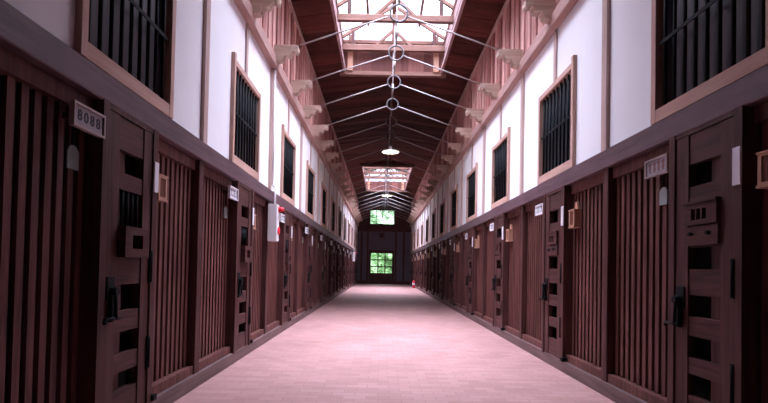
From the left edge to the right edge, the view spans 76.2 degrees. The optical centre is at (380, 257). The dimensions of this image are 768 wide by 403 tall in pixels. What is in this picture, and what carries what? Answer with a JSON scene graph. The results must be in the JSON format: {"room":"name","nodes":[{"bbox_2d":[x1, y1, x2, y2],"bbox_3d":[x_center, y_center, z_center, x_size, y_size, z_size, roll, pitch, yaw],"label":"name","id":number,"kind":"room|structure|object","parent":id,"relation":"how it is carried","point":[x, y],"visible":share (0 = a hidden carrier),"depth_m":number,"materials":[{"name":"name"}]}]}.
{"room":"prison interior","nodes":[
{"label":"prison interior","id":0,"kind":"room"},
{"bbox_2d":[0,76,131,402],"bbox_3d":[-3.293,-0.901,17.171,2.680,4.900,42.700,1,-1,0],"label":"wall","id":1,"kind":"structure","parent":0,"point":[128,159],"depth_m":6.32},
{"bbox_2d":[0,0,357,402],"bbox_3d":[-1.892,-1.738,17.189,0.168,6.630,42.300,1,-1,0],"label":"wall","id":2,"kind":"structure","parent":0,"point":[192,229],"depth_m":4.61,"materials":[{"name":"white paint"}]},
{"bbox_2d":[65,126,78,170],"bbox_3d":[-1.931,-0.702,3.070,0.012,0.295,0.110,1,-1,0],"label":"plate","id":3,"kind":"object","parent":2,"relation":"attached to","point":[72,154],"visible":0.86,"depth_m":3.06,"materials":[{"name":"metal"}]},
{"bbox_2d":[62,99,105,138],"bbox_3d":[-1.877,-0.863,3.073,0.117,0.150,0.330,1,-1,0],"label":"sign","id":4,"kind":"object","parent":2,"relation":"attached to","point":[80,116],"visible":1,"depth_m":3.03,"materials":[{"name":"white wood"}]},
{"bbox_2d":[76,98,158,402],"bbox_3d":[-1.901,0.060,3.619,0.221,2.205,0.840,1,-1,0],"label":"door","id":5,"kind":"structure","parent":2,"relation":"in","point":[113,254],"depth_m":3.43,"materials":[{"name":"brown wood"}]},
{"bbox_2d":[74,0,176,118],"bbox_3d":[-1.871,-1.899,3.630,0.145,1.355,1.310,1,-1,0],"label":"window","id":6,"kind":"structure","parent":2,"relation":"in","point":[132,41],"depth_m":3.69,"materials":[{"name":"brown wood"}]},
{"bbox_2d":[157,173,167,202],"bbox_3d":[-1.895,-0.642,4.174,0.090,0.318,0.176,1,-1,0],"label":"wooden box","id":7,"kind":"object","parent":2,"relation":"attached to","point":[162,193],"visible":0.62,"depth_m":4.18,"materials":[{"name":"brown wood"}]},
{"bbox_2d":[0,0,357,253],"bbox_3d":[-1.894,-0.844,17.171,0.140,0.190,42.300,1,-1,0],"label":"beam","id":8,"kind":"structure","parent":2,"relation":"attached to","point":[20,35],"depth_m":3.22,"materials":[{"name":"brown wood"}]},
{"bbox_2d":[223,194,226,218],"bbox_3d":[-1.932,-0.639,6.089,0.012,0.295,0.110,1,-1,0],"label":"plate","id":9,"kind":"object","parent":2,"relation":"attached to","point":[225,207],"visible":1,"depth_m":6.08,"materials":[{"name":"metal"}]},
{"bbox_2d":[223,185,238,200],"bbox_3d":[-1.878,-0.800,6.092,0.117,0.150,0.330,1,-1,0],"label":"sign","id":10,"kind":"object","parent":2,"relation":"attached to","point":[231,193],"visible":1,"depth_m":6.01,"materials":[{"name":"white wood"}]},
{"bbox_2d":[225,181,254,353],"bbox_3d":[-1.902,0.124,6.638,0.221,2.205,0.840,1,-1,0],"label":"door","id":11,"kind":"structure","parent":2,"relation":"in","point":[240,212],"depth_m":6.39,"materials":[{"name":"brown wood"}]},
{"bbox_2d":[229,52,260,180],"bbox_3d":[-1.872,-1.836,6.649,0.145,1.355,1.310,1,-1,0],"label":"window","id":12,"kind":"structure","parent":2,"relation":"in","point":[245,99],"depth_m":6.63,"materials":[{"name":"brown wood"}]},
{"bbox_2d":[151,282,356,402],"bbox_3d":[-1.945,1.506,17.121,0.130,0.140,42.300,1,-1,0],"label":"baseboard","id":13,"kind":"structure","parent":2,"relation":"attached to","point":[173,393],"depth_m":5.77,"materials":[{"name":"brown wood"}]},
{"bbox_2d":[249,0,280,17],"bbox_3d":[-1.559,-3.402,6.612,0.400,0.265,0.160,1,-1,0],"label":"corbel","id":14,"kind":"object","parent":2,"relation":"attached to","point":[260,7],"visible":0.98,"depth_m":6.54,"materials":[{"name":"brown wood"}]},
{"bbox_2d":[267,69,283,241],"bbox_3d":[-1.710,-1.705,8.107,0.235,2.870,0.200,1,-1,0],"label":"alarm box","id":15,"kind":"object","parent":2,"relation":"attached to","point":[273,230],"visible":1,"depth_m":8.04,"materials":[{"name":"white metal"}]},
{"bbox_2d":[279,213,284,222],"bbox_3d":[-1.879,-0.737,9.112,0.117,0.150,0.330,1,-1,0],"label":"sign","id":16,"kind":"object","parent":2,"relation":"attached to","point":[281,217],"visible":0.95,"depth_m":9.04,"materials":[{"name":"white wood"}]},
{"bbox_2d":[276,209,291,325],"bbox_3d":[-1.903,0.187,9.657,0.221,2.205,0.840,1,-1,0],"label":"door","id":17,"kind":"structure","parent":2,"relation":"in","point":[284,255],"depth_m":9.38,"materials":[{"name":"brown wood"}]},
{"bbox_2d":[274,44,299,63],"bbox_3d":[-1.560,-3.370,8.122,0.400,0.265,0.160,1,-1,0],"label":"corbel","id":18,"kind":"object","parent":2,"relation":"attached to","point":[283,52],"visible":0.97,"depth_m":8.05,"materials":[{"name":"brown wood"}]},
{"bbox_2d":[280,124,295,205],"bbox_3d":[-1.873,-1.773,9.668,0.145,1.355,1.310,1,-1,0],"label":"window","id":19,"kind":"structure","parent":2,"relation":"in","point":[288,147],"depth_m":9.65,"materials":[{"name":"brown wood"}]},
{"bbox_2d":[234,0,358,225],"bbox_3d":[-1.819,-3.032,17.216,0.205,0.180,42.300,1,-1,0],"label":"beam","id":20,"kind":"structure","parent":2,"relation":"attached to","point":[245,7],"depth_m":8.54,"materials":[{"name":"brown wood"}]},
{"bbox_2d":[291,80,311,95],"bbox_3d":[-1.560,-3.338,9.631,0.400,0.265,0.160,1,-1,0],"label":"corbel","id":21,"kind":"object","parent":2,"relation":"attached to","point":[298,86],"visible":0.99,"depth_m":9.56,"materials":[{"name":"brown wood"}]},
{"bbox_2d":[302,224,312,310],"bbox_3d":[-1.905,0.250,12.677,0.221,2.205,0.840,1,-1,0],"label":"door","id":22,"kind":"structure","parent":2,"relation":"in","point":[307,238],"depth_m":12.28,"materials":[{"name":"brown wood"}]},
{"bbox_2d":[305,160,314,219],"bbox_3d":[-1.874,-1.710,12.688,0.145,1.355,1.310,1,-1,0],"label":"window","id":23,"kind":"structure","parent":2,"relation":"in","point":[310,174],"depth_m":12.67,"materials":[{"name":"brown wood"}]},
{"bbox_2d":[303,105,321,118],"bbox_3d":[-1.561,-3.307,11.141,0.400,0.265,0.160,1,-1,0],"label":"corbel","id":24,"kind":"object","parent":2,"relation":"attached to","point":[309,110],"visible":0.98,"depth_m":11.07,"materials":[{"name":"brown wood"}]},
{"bbox_2d":[312,125,328,136],"bbox_3d":[-1.561,-3.275,12.651,0.400,0.265,0.160,1,-1,0],"label":"corbel","id":25,"kind":"object","parent":2,"relation":"attached to","point":[317,129],"visible":0.99,"depth_m":12.58,"materials":[{"name":"brown wood"}]},
{"bbox_2d":[317,232,325,302],"bbox_3d":[-1.906,0.313,15.696,0.221,2.205,0.840,1,-1,0],"label":"door","id":26,"kind":"structure","parent":2,"relation":"in","point":[322,244],"depth_m":15.29,"materials":[{"name":"brown wood"}]},
{"bbox_2d":[288,0,358,203],"bbox_3d":[-1.758,-4.731,17.252,0.060,0.080,42.300,1,-1,0],"label":"trim","id":27,"kind":"structure","parent":2,"relation":"attached to","point":[289,1],"depth_m":12.50,"materials":[{"name":"brown wood"}]},
{"bbox_2d":[320,182,326,228],"bbox_3d":[-1.876,-1.647,15.707,0.145,1.355,1.310,1,-1,0],"label":"window","id":28,"kind":"structure","parent":2,"relation":"in","point":[323,221],"depth_m":15.70,"materials":[{"name":"brown wood"}]},
{"bbox_2d":[320,140,333,150],"bbox_3d":[-1.562,-3.244,14.160,0.400,0.265,0.160,1,-1,0],"label":"corbel","id":29,"kind":"object","parent":2,"relation":"attached to","point":[324,144],"visible":0.98,"depth_m":14.09,"materials":[{"name":"brown wood"}]},
{"bbox_2d":[328,238,333,296],"bbox_3d":[-1.907,0.377,18.715,0.221,2.205,0.840,1,-1,0],"label":"door","id":30,"kind":"structure","parent":2,"relation":"in","point":[331,247],"depth_m":18.31,"materials":[{"name":"brown wood"}]},
{"bbox_2d":[326,153,338,161],"bbox_3d":[-1.563,-3.212,15.670,0.400,0.265,0.160,1,-1,0],"label":"corbel","id":31,"kind":"object","parent":2,"relation":"attached to","point":[329,156],"visible":0.98,"depth_m":15.60,"materials":[{"name":"brown wood"}]},
{"bbox_2d":[330,196,335,234],"bbox_3d":[-1.877,-1.583,18.727,0.145,1.355,1.310,1,-1,0],"label":"window","id":32,"kind":"structure","parent":2,"relation":"in","point":[333,203],"depth_m":18.71,"materials":[{"name":"brown wood"}]},
{"bbox_2d":[331,163,341,170],"bbox_3d":[-1.563,-3.180,17.180,0.400,0.265,0.160,1,-1,0],"label":"corbel","id":33,"kind":"object","parent":2,"relation":"attached to","point":[334,166],"visible":0.99,"depth_m":17.11,"materials":[{"name":"brown wood"}]},
{"bbox_2d":[335,243,340,292],"bbox_3d":[-1.908,0.440,21.735,0.221,2.205,0.840,1,-1,0],"label":"door","id":34,"kind":"structure","parent":2,"relation":"in","point":[338,250],"depth_m":21.33,"materials":[{"name":"brown wood"}]},
{"bbox_2d":[338,206,341,238],"bbox_3d":[-1.878,-1.520,21.746,0.145,1.355,1.310,1,-1,0],"label":"window","id":35,"kind":"structure","parent":2,"relation":"in","point":[339,210],"depth_m":21.74,"materials":[{"name":"brown wood"}]},
{"bbox_2d":[335,171,344,178],"bbox_3d":[-1.564,-3.149,18.689,0.400,0.265,0.160,1,-1,0],"label":"corbel","id":36,"kind":"object","parent":2,"relation":"attached to","point":[338,174],"visible":0.98,"depth_m":18.62,"materials":[{"name":"brown wood"}]},
{"bbox_2d":[338,179,347,185],"bbox_3d":[-1.565,-3.117,20.199,0.400,0.265,0.160,1,-1,0],"label":"corbel","id":37,"kind":"object","parent":2,"relation":"attached to","point":[341,181],"visible":0.96,"depth_m":20.12,"materials":[{"name":"brown wood"}]},
{"bbox_2d":[341,246,345,289],"bbox_3d":[-1.909,0.503,24.754,0.221,2.205,0.840,1,-1,0],"label":"door","id":38,"kind":"structure","parent":2,"relation":"in","point":[344,251],"depth_m":24.34,"materials":[{"name":"brown wood"}]},
{"bbox_2d":[343,214,345,242],"bbox_3d":[-1.879,-1.457,24.765,0.145,1.355,1.310,1,-1,0],"label":"window","id":39,"kind":"structure","parent":2,"relation":"in","point":[344,222],"depth_m":24.75,"materials":[{"name":"brown wood"}]},
{"bbox_2d":[346,248,348,286],"bbox_3d":[-1.911,0.566,27.773,0.221,2.205,0.840,1,-1,0],"label":"door","id":40,"kind":"structure","parent":2,"relation":"in","point":[347,254],"depth_m":27.36,"materials":[{"name":"brown wood"}]},
{"bbox_2d":[347,220,349,245],"bbox_3d":[-1.881,-1.394,27.785,0.145,1.355,1.310,1,-1,0],"label":"window","id":41,"kind":"structure","parent":2,"relation":"in","point":[348,234],"depth_m":27.90,"materials":[{"name":"brown wood"}]},
{"bbox_2d":[349,250,352,284],"bbox_3d":[-1.912,0.630,30.793,0.221,2.205,0.840,1,-1,0],"label":"door","id":42,"kind":"structure","parent":2,"relation":"in","point":[351,263],"depth_m":30.39,"materials":[{"name":"brown wood"}]},
{"bbox_2d":[351,225,352,247],"bbox_3d":[-1.882,-1.330,30.804,0.145,1.355,1.310,1,-1,0],"label":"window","id":43,"kind":"structure","parent":2,"relation":"in","point":[351,225],"depth_m":30.78,"materials":[{"name":"brown wood"}]},
{"bbox_2d":[352,261,354,283],"bbox_3d":[-1.913,0.693,33.812,0.221,2.205,0.840,1,-1,0],"label":"door","id":44,"kind":"structure","parent":2,"relation":"in","point":[353,266],"depth_m":33.39,"materials":[{"name":"brown wood"}]},
{"bbox_2d":[355,253,356,282],"bbox_3d":[-1.914,0.756,36.831,0.221,2.205,0.840,1,-1,0],"label":"door","id":45,"kind":"structure","parent":2,"relation":"in","point":[356,253],"depth_m":36.43,"materials":[{"name":"brown wood"}]},
{"bbox_2d":[356,200,410,284],"bbox_3d":[0.244,-1.323,38.376,4.437,6.770,0.320,1,-1,0],"label":"wall","id":46,"kind":"structure","parent":0,"point":[397,237],"depth_m":38.33,"materials":[{"name":"brown paint"}]},
{"bbox_2d":[368,250,393,283],"bbox_3d":[0.024,0.738,38.343,1.980,2.640,0.200,1,-1,0],"label":"door","id":47,"kind":"structure","parent":46,"relation":"in","point":[377,276],"depth_m":38.31,"materials":[{"name":"brown wood"}]},
{"bbox_2d":[370,210,394,224],"bbox_3d":[0.101,-3.179,38.475,1.940,1.160,0.100,1,-1,0],"label":"window","id":48,"kind":"structure","parent":46,"relation":"in","point":[382,217],"depth_m":38.43,"materials":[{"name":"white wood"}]},
{"bbox_2d":[173,284,615,402],"bbox_3d":[0.185,1.692,17.118,9.937,0.150,42.700,1,-1,0],"label":"floor","id":49,"kind":"structure","parent":0,"point":[370,343],"depth_m":6.41,"materials":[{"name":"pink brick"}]},
{"bbox_2d":[291,0,505,203],"bbox_3d":[0.315,-4.942,17.257,4.637,0.476,42.300,1,-1,0],"label":"ceiling","id":50,"kind":"structure","parent":0,"point":[478,18],"depth_m":14.98,"materials":[{"name":"brown wood"}]},
{"bbox_2d":[346,138,426,179],"bbox_3d":[0.298,-4.068,20.220,3.461,1.760,0.056,1,-1,0],"label":"tie","id":51,"kind":"object","parent":50,"relation":"hanging from","point":[388,138],"visible":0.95,"depth_m":20.20,"materials":[{"name":"grey metal"}]},
{"bbox_2d":[350,157,422,185],"bbox_3d":[0.297,-4.037,21.729,3.461,1.760,0.056,1,-1,0],"label":"tie","id":52,"kind":"object","parent":50,"relation":"hanging from","point":[387,157],"visible":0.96,"depth_m":21.71,"materials":[{"name":"grey metal"}]},
{"bbox_2d":[359,161,414,191],"bbox_3d":[0.323,-5.346,28.368,2.820,1.816,8.040,1,-1,0],"label":"skylight","id":53,"kind":"object","parent":50,"relation":"attached to","point":[375,165],"visible":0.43,"depth_m":30.75,"materials":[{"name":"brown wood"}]},
{"bbox_2d":[354,174,419,196],"bbox_3d":[0.299,-4.108,24.752,3.461,2.030,0.056,1,-1,0],"label":"tie","id":54,"kind":"object","parent":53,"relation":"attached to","point":[386,174],"visible":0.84,"depth_m":24.73,"materials":[{"name":"grey metal"}]},
{"bbox_2d":[357,170,417,200],"bbox_3d":[0.298,-4.077,26.261,3.461,2.030,0.056,1,-1,0],"label":"tie","id":55,"kind":"object","parent":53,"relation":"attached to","point":[386,170],"visible":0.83,"depth_m":26.24,"materials":[{"name":"grey metal"}]},
{"bbox_2d":[344,144,430,172],"bbox_3d":[0.298,-4.100,18.710,3.461,1.760,0.056,1,-1,0],"label":"tie","id":56,"kind":"object","parent":50,"relation":"hanging from","point":[388,144],"visible":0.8,"depth_m":18.69,"materials":[{"name":"grey metal"}]},
{"bbox_2d":[353,173,421,191],"bbox_3d":[0.297,-4.005,23.239,3.461,1.760,0.056,1,-1,0],"label":"tie","id":57,"kind":"object","parent":50,"relation":"hanging from","point":[387,173],"visible":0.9,"depth_m":23.22,"materials":[{"name":"grey metal"}]},
{"bbox_2d":[336,101,441,154],"bbox_3d":[0.300,-4.163,15.691,3.461,1.760,0.056,1,-1,0],"label":"tie","id":58,"kind":"object","parent":50,"relation":"hanging from","point":[390,101],"visible":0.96,"depth_m":15.67,"materials":[{"name":"grey metal"}]},
{"bbox_2d":[342,118,436,164],"bbox_3d":[0.299,-4.131,17.200,3.461,1.760,0.056,1,-1,0],"label":"tie","id":59,"kind":"object","parent":50,"relation":"hanging from","point":[389,118],"visible":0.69,"depth_m":17.18,"materials":[{"name":"grey metal"}]},
{"bbox_2d":[382,139,398,153],"bbox_3d":[0.298,-4.068,14.389,0.510,2.005,0.510,1,-1,0],"label":"pendant lamp","id":60,"kind":"object","parent":50,"relation":"hanging from","point":[390,150],"visible":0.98,"depth_m":14.42,"materials":[{"name":"ceramic"}]},
{"bbox_2d":[332,83,449,142],"bbox_3d":[0.300,-4.195,14.181,3.461,1.760,0.056,1,-1,0],"label":"tie","id":61,"kind":"object","parent":50,"relation":"hanging from","point":[391,83],"visible":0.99,"depth_m":14.16,"materials":[{"name":"grey metal"}]},
{"bbox_2d":[330,0,465,77],"bbox_3d":[0.331,-5.747,9.172,2.820,1.816,7.540,1,-1,0],"label":"skylight","id":62,"kind":"object","parent":50,"relation":"attached to","point":[353,52],"visible":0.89,"depth_m":12.67,"materials":[{"name":"brown wood"}]},
{"bbox_2d":[327,51,456,127],"bbox_3d":[0.304,-4.361,12.674,3.461,2.030,0.056,1,-1,0],"label":"tie","id":63,"kind":"object","parent":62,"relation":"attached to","point":[393,51],"visible":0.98,"depth_m":12.65,"materials":[{"name":"grey metal"}]},
{"bbox_2d":[318,22,468,108],"bbox_3d":[0.304,-4.393,11.165,3.461,2.030,0.056,1,-1,0],"label":"tie","id":64,"kind":"object","parent":62,"relation":"attached to","point":[394,62],"visible":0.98,"depth_m":11.14,"materials":[{"name":"grey metal"}]},
{"bbox_2d":[311,0,480,83],"bbox_3d":[0.305,-4.424,9.655,3.461,2.030,0.056,1,-1,0],"label":"tie","id":65,"kind":"object","parent":62,"relation":"attached to","point":[396,27],"visible":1,"depth_m":9.63,"materials":[{"name":"grey metal"}]},
{"bbox_2d":[298,0,498,50],"bbox_3d":[0.305,-4.456,8.145,3.461,2.030,0.056,1,-1,0],"label":"tie","id":66,"kind":"object","parent":62,"relation":"attached to","point":[398,4],"visible":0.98,"depth_m":8.12,"materials":[{"name":"grey metal"}]},
{"bbox_2d":[410,0,767,402],"bbox_3d":[2.395,-1.655,17.189,0.168,6.630,42.300,1,-1,0],"label":"wall","id":67,"kind":"structure","parent":0,"point":[620,294],"depth_m":5.47,"materials":[{"name":"white paint"}]},
{"bbox_2d":[410,254,412,283],"bbox_3d":[2.320,0.836,36.672,0.221,2.205,0.840,1,-1,0],"label":"door","id":68,"kind":"structure","parent":67,"relation":"in","point":[411,271],"depth_m":36.31,"materials":[{"name":"brown wood"}]},
{"bbox_2d":[413,253,415,280],"bbox_3d":[2.321,0.772,33.652,0.221,2.205,0.840,1,-1,0],"label":"door","id":69,"kind":"structure","parent":67,"relation":"in","point":[414,264],"depth_m":33.29,"materials":[{"name":"brown wood"}]},
{"bbox_2d":[416,251,419,286],"bbox_3d":[2.322,0.709,30.633,0.221,2.205,0.840,1,-1,0],"label":"door","id":70,"kind":"structure","parent":67,"relation":"in","point":[418,253],"depth_m":30.28,"materials":[{"name":"brown wood"}]},
{"bbox_2d":[420,250,423,288],"bbox_3d":[2.324,0.646,27.613,0.221,2.205,0.840,1,-1,0],"label":"door","id":71,"kind":"structure","parent":67,"relation":"in","point":[422,252],"depth_m":27.25,"materials":[{"name":"brown wood"}]},
{"bbox_2d":[421,221,423,246],"bbox_3d":[2.370,-1.313,27.684,0.145,1.355,1.310,1,-1,0],"label":"window","id":72,"kind":"structure","parent":67,"relation":"in","point":[422,224],"depth_m":27.55,"materials":[{"name":"brown wood"}]},
{"bbox_2d":[424,247,428,291],"bbox_3d":[2.325,0.583,24.594,0.221,2.205,0.840,1,-1,0],"label":"door","id":73,"kind":"structure","parent":67,"relation":"in","point":[426,276],"depth_m":24.25,"materials":[{"name":"brown wood"}]},
{"bbox_2d":[425,216,428,243],"bbox_3d":[2.372,-1.376,24.665,0.145,1.355,1.310,1,-1,0],"label":"window","id":74,"kind":"structure","parent":67,"relation":"in","point":[427,219],"depth_m":24.66,"materials":[{"name":"brown wood"}]},
{"bbox_2d":[430,244,435,294],"bbox_3d":[2.326,0.519,21.575,0.221,2.205,0.840,1,-1,0],"label":"door","id":75,"kind":"structure","parent":67,"relation":"in","point":[433,268],"depth_m":21.22,"materials":[{"name":"brown wood"}]},
{"bbox_2d":[428,180,437,186],"bbox_3d":[2.122,-3.045,20.199,0.400,0.265,0.160,1,-1,0],"label":"corbel","id":76,"kind":"object","parent":67,"relation":"attached to","point":[432,182],"visible":0.98,"depth_m":20.12,"materials":[{"name":"brown wood"}]},
{"bbox_2d":[431,208,435,240],"bbox_3d":[2.373,-1.439,21.646,0.145,1.355,1.310,1,-1,0],"label":"window","id":77,"kind":"structure","parent":67,"relation":"in","point":[433,229],"depth_m":21.75,"materials":[{"name":"brown wood"}]},
{"bbox_2d":[431,173,441,180],"bbox_3d":[2.122,-3.077,18.689,0.400,0.265,0.160,1,-1,0],"label":"corbel","id":78,"kind":"object","parent":67,"relation":"attached to","point":[438,176],"visible":0.98,"depth_m":18.62,"materials":[{"name":"brown wood"}]},
{"bbox_2d":[438,240,445,299],"bbox_3d":[2.327,0.456,18.555,0.221,2.205,0.840,1,-1,0],"label":"door","id":79,"kind":"structure","parent":67,"relation":"in","point":[441,279],"depth_m":18.21,"materials":[{"name":"brown wood"}]},
{"bbox_2d":[439,198,444,236],"bbox_3d":[2.374,-1.502,18.627,0.145,1.355,1.310,1,-1,0],"label":"window","id":80,"kind":"structure","parent":67,"relation":"in","point":[442,205],"depth_m":18.62,"materials":[{"name":"brown wood"}]},
{"bbox_2d":[436,165,447,172],"bbox_3d":[2.123,-3.108,17.180,0.400,0.265,0.160,1,-1,0],"label":"corbel","id":81,"kind":"object","parent":67,"relation":"attached to","point":[443,168],"visible":0.98,"depth_m":17.11,"materials":[{"name":"brown wood"}]},
{"bbox_2d":[441,155,453,163],"bbox_3d":[2.123,-3.140,15.670,0.400,0.265,0.160,1,-1,0],"label":"corbel","id":82,"kind":"object","parent":67,"relation":"attached to","point":[449,158],"visible":0.99,"depth_m":15.60,"materials":[{"name":"brown wood"}]},
{"bbox_2d":[449,235,457,305],"bbox_3d":[2.329,0.393,15.536,0.221,2.205,0.840,1,-1,0],"label":"door","id":83,"kind":"structure","parent":67,"relation":"in","point":[453,281],"depth_m":15.19,"materials":[{"name":"brown wood"}]},
{"bbox_2d":[450,184,457,230],"bbox_3d":[2.375,-1.566,15.607,0.145,1.355,1.310,1,-1,0],"label":"window","id":84,"kind":"structure","parent":67,"relation":"in","point":[454,194],"depth_m":15.60,"materials":[{"name":"brown wood"}]},
{"bbox_2d":[447,143,461,152],"bbox_3d":[2.124,-3.171,14.160,0.400,0.265,0.160,1,-1,0],"label":"corbel","id":85,"kind":"object","parent":67,"relation":"attached to","point":[454,146],"visible":0.97,"depth_m":14.09,"materials":[{"name":"brown wood"}]},
{"bbox_2d":[411,0,508,203],"bbox_3d":[2.378,-4.650,17.252,0.060,0.080,42.300,1,-1,0],"label":"trim","id":86,"kind":"structure","parent":67,"relation":"attached to","point":[506,1],"depth_m":12.40,"materials":[{"name":"brown wood"}]},
{"bbox_2d":[455,128,471,139],"bbox_3d":[2.125,-3.203,12.651,0.400,0.265,0.160,1,-1,0],"label":"corbel","id":87,"kind":"object","parent":67,"relation":"attached to","point":[465,132],"visible":0.99,"depth_m":12.58,"materials":[{"name":"brown wood"}]},
{"bbox_2d":[465,227,477,314],"bbox_3d":[2.330,0.330,12.517,0.221,2.205,0.840,1,-1,0],"label":"door","id":88,"kind":"structure","parent":67,"relation":"in","point":[471,278],"depth_m":12.22,"materials":[{"name":"brown wood"}]},
{"bbox_2d":[466,163,477,222],"bbox_3d":[2.376,-1.629,12.588,0.145,1.355,1.310,1,-1,0],"label":"window","id":89,"kind":"structure","parent":67,"relation":"in","point":[472,177],"depth_m":12.58,"materials":[{"name":"brown wood"}]},
{"bbox_2d":[465,109,483,121],"bbox_3d":[2.125,-3.235,11.141,0.400,0.265,0.160,1,-1,0],"label":"corbel","id":90,"kind":"object","parent":67,"relation":"attached to","point":[477,114],"visible":0.98,"depth_m":11.07,"materials":[{"name":"brown wood"}]},
{"bbox_2d":[474,235,479,247],"bbox_3d":[2.352,-0.395,11.992,0.090,0.318,0.176,1,-1,0],"label":"wooden box","id":91,"kind":"object","parent":67,"relation":"attached to","point":[477,240],"visible":1,"depth_m":11.91,"materials":[{"name":"brown wood"}]},
{"bbox_2d":[478,83,499,99],"bbox_3d":[2.126,-3.266,9.631,0.400,0.265,0.160,1,-1,0],"label":"corbel","id":92,"kind":"object","parent":67,"relation":"attached to","point":[492,90],"visible":1,"depth_m":9.56,"materials":[{"name":"brown wood"}]},
{"bbox_2d":[410,0,577,226],"bbox_3d":[2.372,-2.950,17.216,0.205,0.180,42.300,1,-1,0],"label":"beam","id":93,"kind":"structure","parent":67,"relation":"attached to","point":[564,7],"depth_m":8.35,"materials":[{"name":"brown wood"}]},
{"bbox_2d":[491,213,509,330],"bbox_3d":[2.331,0.266,9.498,0.221,2.205,0.840,1,-1,0],"label":"door","id":94,"kind":"structure","parent":67,"relation":"in","point":[500,280],"depth_m":9.32,"materials":[{"name":"brown wood"}]},
{"bbox_2d":[491,127,510,209],"bbox_3d":[2.378,-1.692,9.569,0.145,1.355,1.310,1,-1,0],"label":"window","id":95,"kind":"structure","parent":67,"relation":"in","point":[500,177],"depth_m":9.55,"materials":[{"name":"brown wood"}]},
{"bbox_2d":[506,224,512,241],"bbox_3d":[2.353,-0.458,8.973,0.090,0.318,0.176,1,-1,0],"label":"wooden box","id":96,"kind":"object","parent":67,"relation":"attached to","point":[509,232],"visible":1,"depth_m":8.89,"materials":[{"name":"brown wood"}]},
{"bbox_2d":[496,49,522,68],"bbox_3d":[2.127,-3.298,8.122,0.400,0.265,0.160,1,-1,0],"label":"corbel","id":97,"kind":"object","parent":67,"relation":"attached to","point":[512,56],"visible":1,"depth_m":8.05,"materials":[{"name":"brown wood"}]},
{"bbox_2d":[410,283,646,402],"bbox_3d":[2.321,1.589,17.121,0.130,0.140,42.300,1,-1,0],"label":"baseboard","id":98,"kind":"structure","parent":67,"relation":"attached to","point":[606,389],"depth_m":6.13,"materials":[{"name":"brown wood"}]},
{"bbox_2d":[522,0,554,23],"bbox_3d":[2.127,-3.329,6.612,0.400,0.265,0.160,1,-1,0],"label":"corbel","id":99,"kind":"object","parent":67,"relation":"attached to","point":[543,9],"visible":0.99,"depth_m":6.54,"materials":[{"name":"brown wood"}]},
{"bbox_2d":[535,203,542,215],"bbox_3d":[2.344,-0.696,7.107,0.117,0.150,0.330,1,-1,0],"label":"sign","id":100,"kind":"object","parent":67,"relation":"attached to","point":[538,208],"visible":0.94,"depth_m":7.10,"materials":[{"name":"white wood"}]},
{"bbox_2d":[539,185,573,361],"bbox_3d":[2.332,0.203,6.478,0.221,2.205,0.840,1,-1,0],"label":"door","id":101,"kind":"structure","parent":67,"relation":"in","point":[557,237],"depth_m":6.34,"materials":[{"name":"brown wood"}]},
{"bbox_2d":[537,55,576,184],"bbox_3d":[2.379,-1.755,6.549,0.145,1.355,1.310,1,-1,0],"label":"window","id":102,"kind":"structure","parent":67,"relation":"in","point":[557,106],"depth_m":6.53,"materials":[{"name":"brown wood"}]},
{"bbox_2d":[568,202,580,228],"bbox_3d":[2.354,-0.521,5.953,0.090,0.318,0.176,1,-1,0],"label":"wooden box","id":103,"kind":"object","parent":67,"relation":"attached to","point":[574,214],"visible":1,"depth_m":5.89,"materials":[{"name":"brown wood"}]},
{"bbox_2d":[410,64,767,254],"bbox_3d":[2.362,-0.760,17.171,0.140,0.190,42.300,1,-1,0],"label":"beam","id":104,"kind":"structure","parent":67,"relation":"attached to","point":[751,90],"depth_m":4.20,"materials":[{"name":"brown wood"}]},
{"bbox_2d":[644,153,668,178],"bbox_3d":[2.345,-0.760,4.088,0.117,0.150,0.330,1,-1,0],"label":"sign","id":105,"kind":"object","parent":67,"relation":"attached to","point":[659,165],"visible":0.96,"depth_m":4.07,"materials":[{"name":"white wood"}]},
{"bbox_2d":[659,174,667,205],"bbox_3d":[2.393,-0.595,4.144,0.012,0.295,0.110,1,-1,0],"label":"plate","id":106,"kind":"object","parent":67,"relation":"attached to","point":[663,195],"visible":0.86,"depth_m":4.14,"materials":[{"name":"metal"}]},
{"bbox_2d":[651,0,767,124],"bbox_3d":[2.380,-1.819,3.530,0.145,1.355,1.310,1,-1,0],"label":"window","id":107,"kind":"structure","parent":67,"relation":"in","point":[699,48],"depth_m":3.63,"materials":[{"name":"brown wood"}]},
{"bbox_2d":[663,105,761,402],"bbox_3d":[2.334,0.140,3.459,0.221,2.205,0.840,1,-1,0],"label":"door","id":108,"kind":"structure","parent":67,"relation":"in","point":[723,214],"depth_m":3.33,"materials":[{"name":"brown wood"}]},
{"bbox_2d":[756,149,767,188],"bbox_3d":[2.356,-0.585,2.934,0.090,0.318,0.176,1,-1,0],"label":"wooden box","id":109,"kind":"object","parent":67,"relation":"attached to","point":[762,156],"visible":1,"depth_m":2.98,"materials":[{"name":"brown wood"}]},
{"bbox_2d":[556,160,711,400],"bbox_3d":[3.762,-0.763,17.171,2.680,4.900,42.700,1,-1,0],"label":"openings","id":110,"kind":"structure","parent":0,"point":[704,170],"depth_m":7.38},
{"label":"outside","id":111,"kind":"structure","parent":0,"visible":0},
{"bbox_3d":[0.170,2.467,49.359,28.000,0.250,21.800,1,-1,0],"label":"ground","id":112,"kind":"structure","parent":111,"visible":0},
{"bbox_2d":[371,253,391,272],"bbox_3d":[0.222,-0.044,45.196,14.050,4.779,3.326,1,-1,0],"label":"hedge","id":113,"kind":"object","parent":112,"relation":"on","point":[373,255],"visible":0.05,"depth_m":44.80,"materials":[{"name":"green plant"}]},
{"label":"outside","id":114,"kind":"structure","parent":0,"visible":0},
{"bbox_2d":[370,210,393,223],"bbox_3d":[0.302,-4.276,48.521,14.000,5.968,3.733,1,-1,0],"label":"foliage","id":115,"kind":"object","parent":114,"point":[373,218],"visible":0.05,"depth_m":48.27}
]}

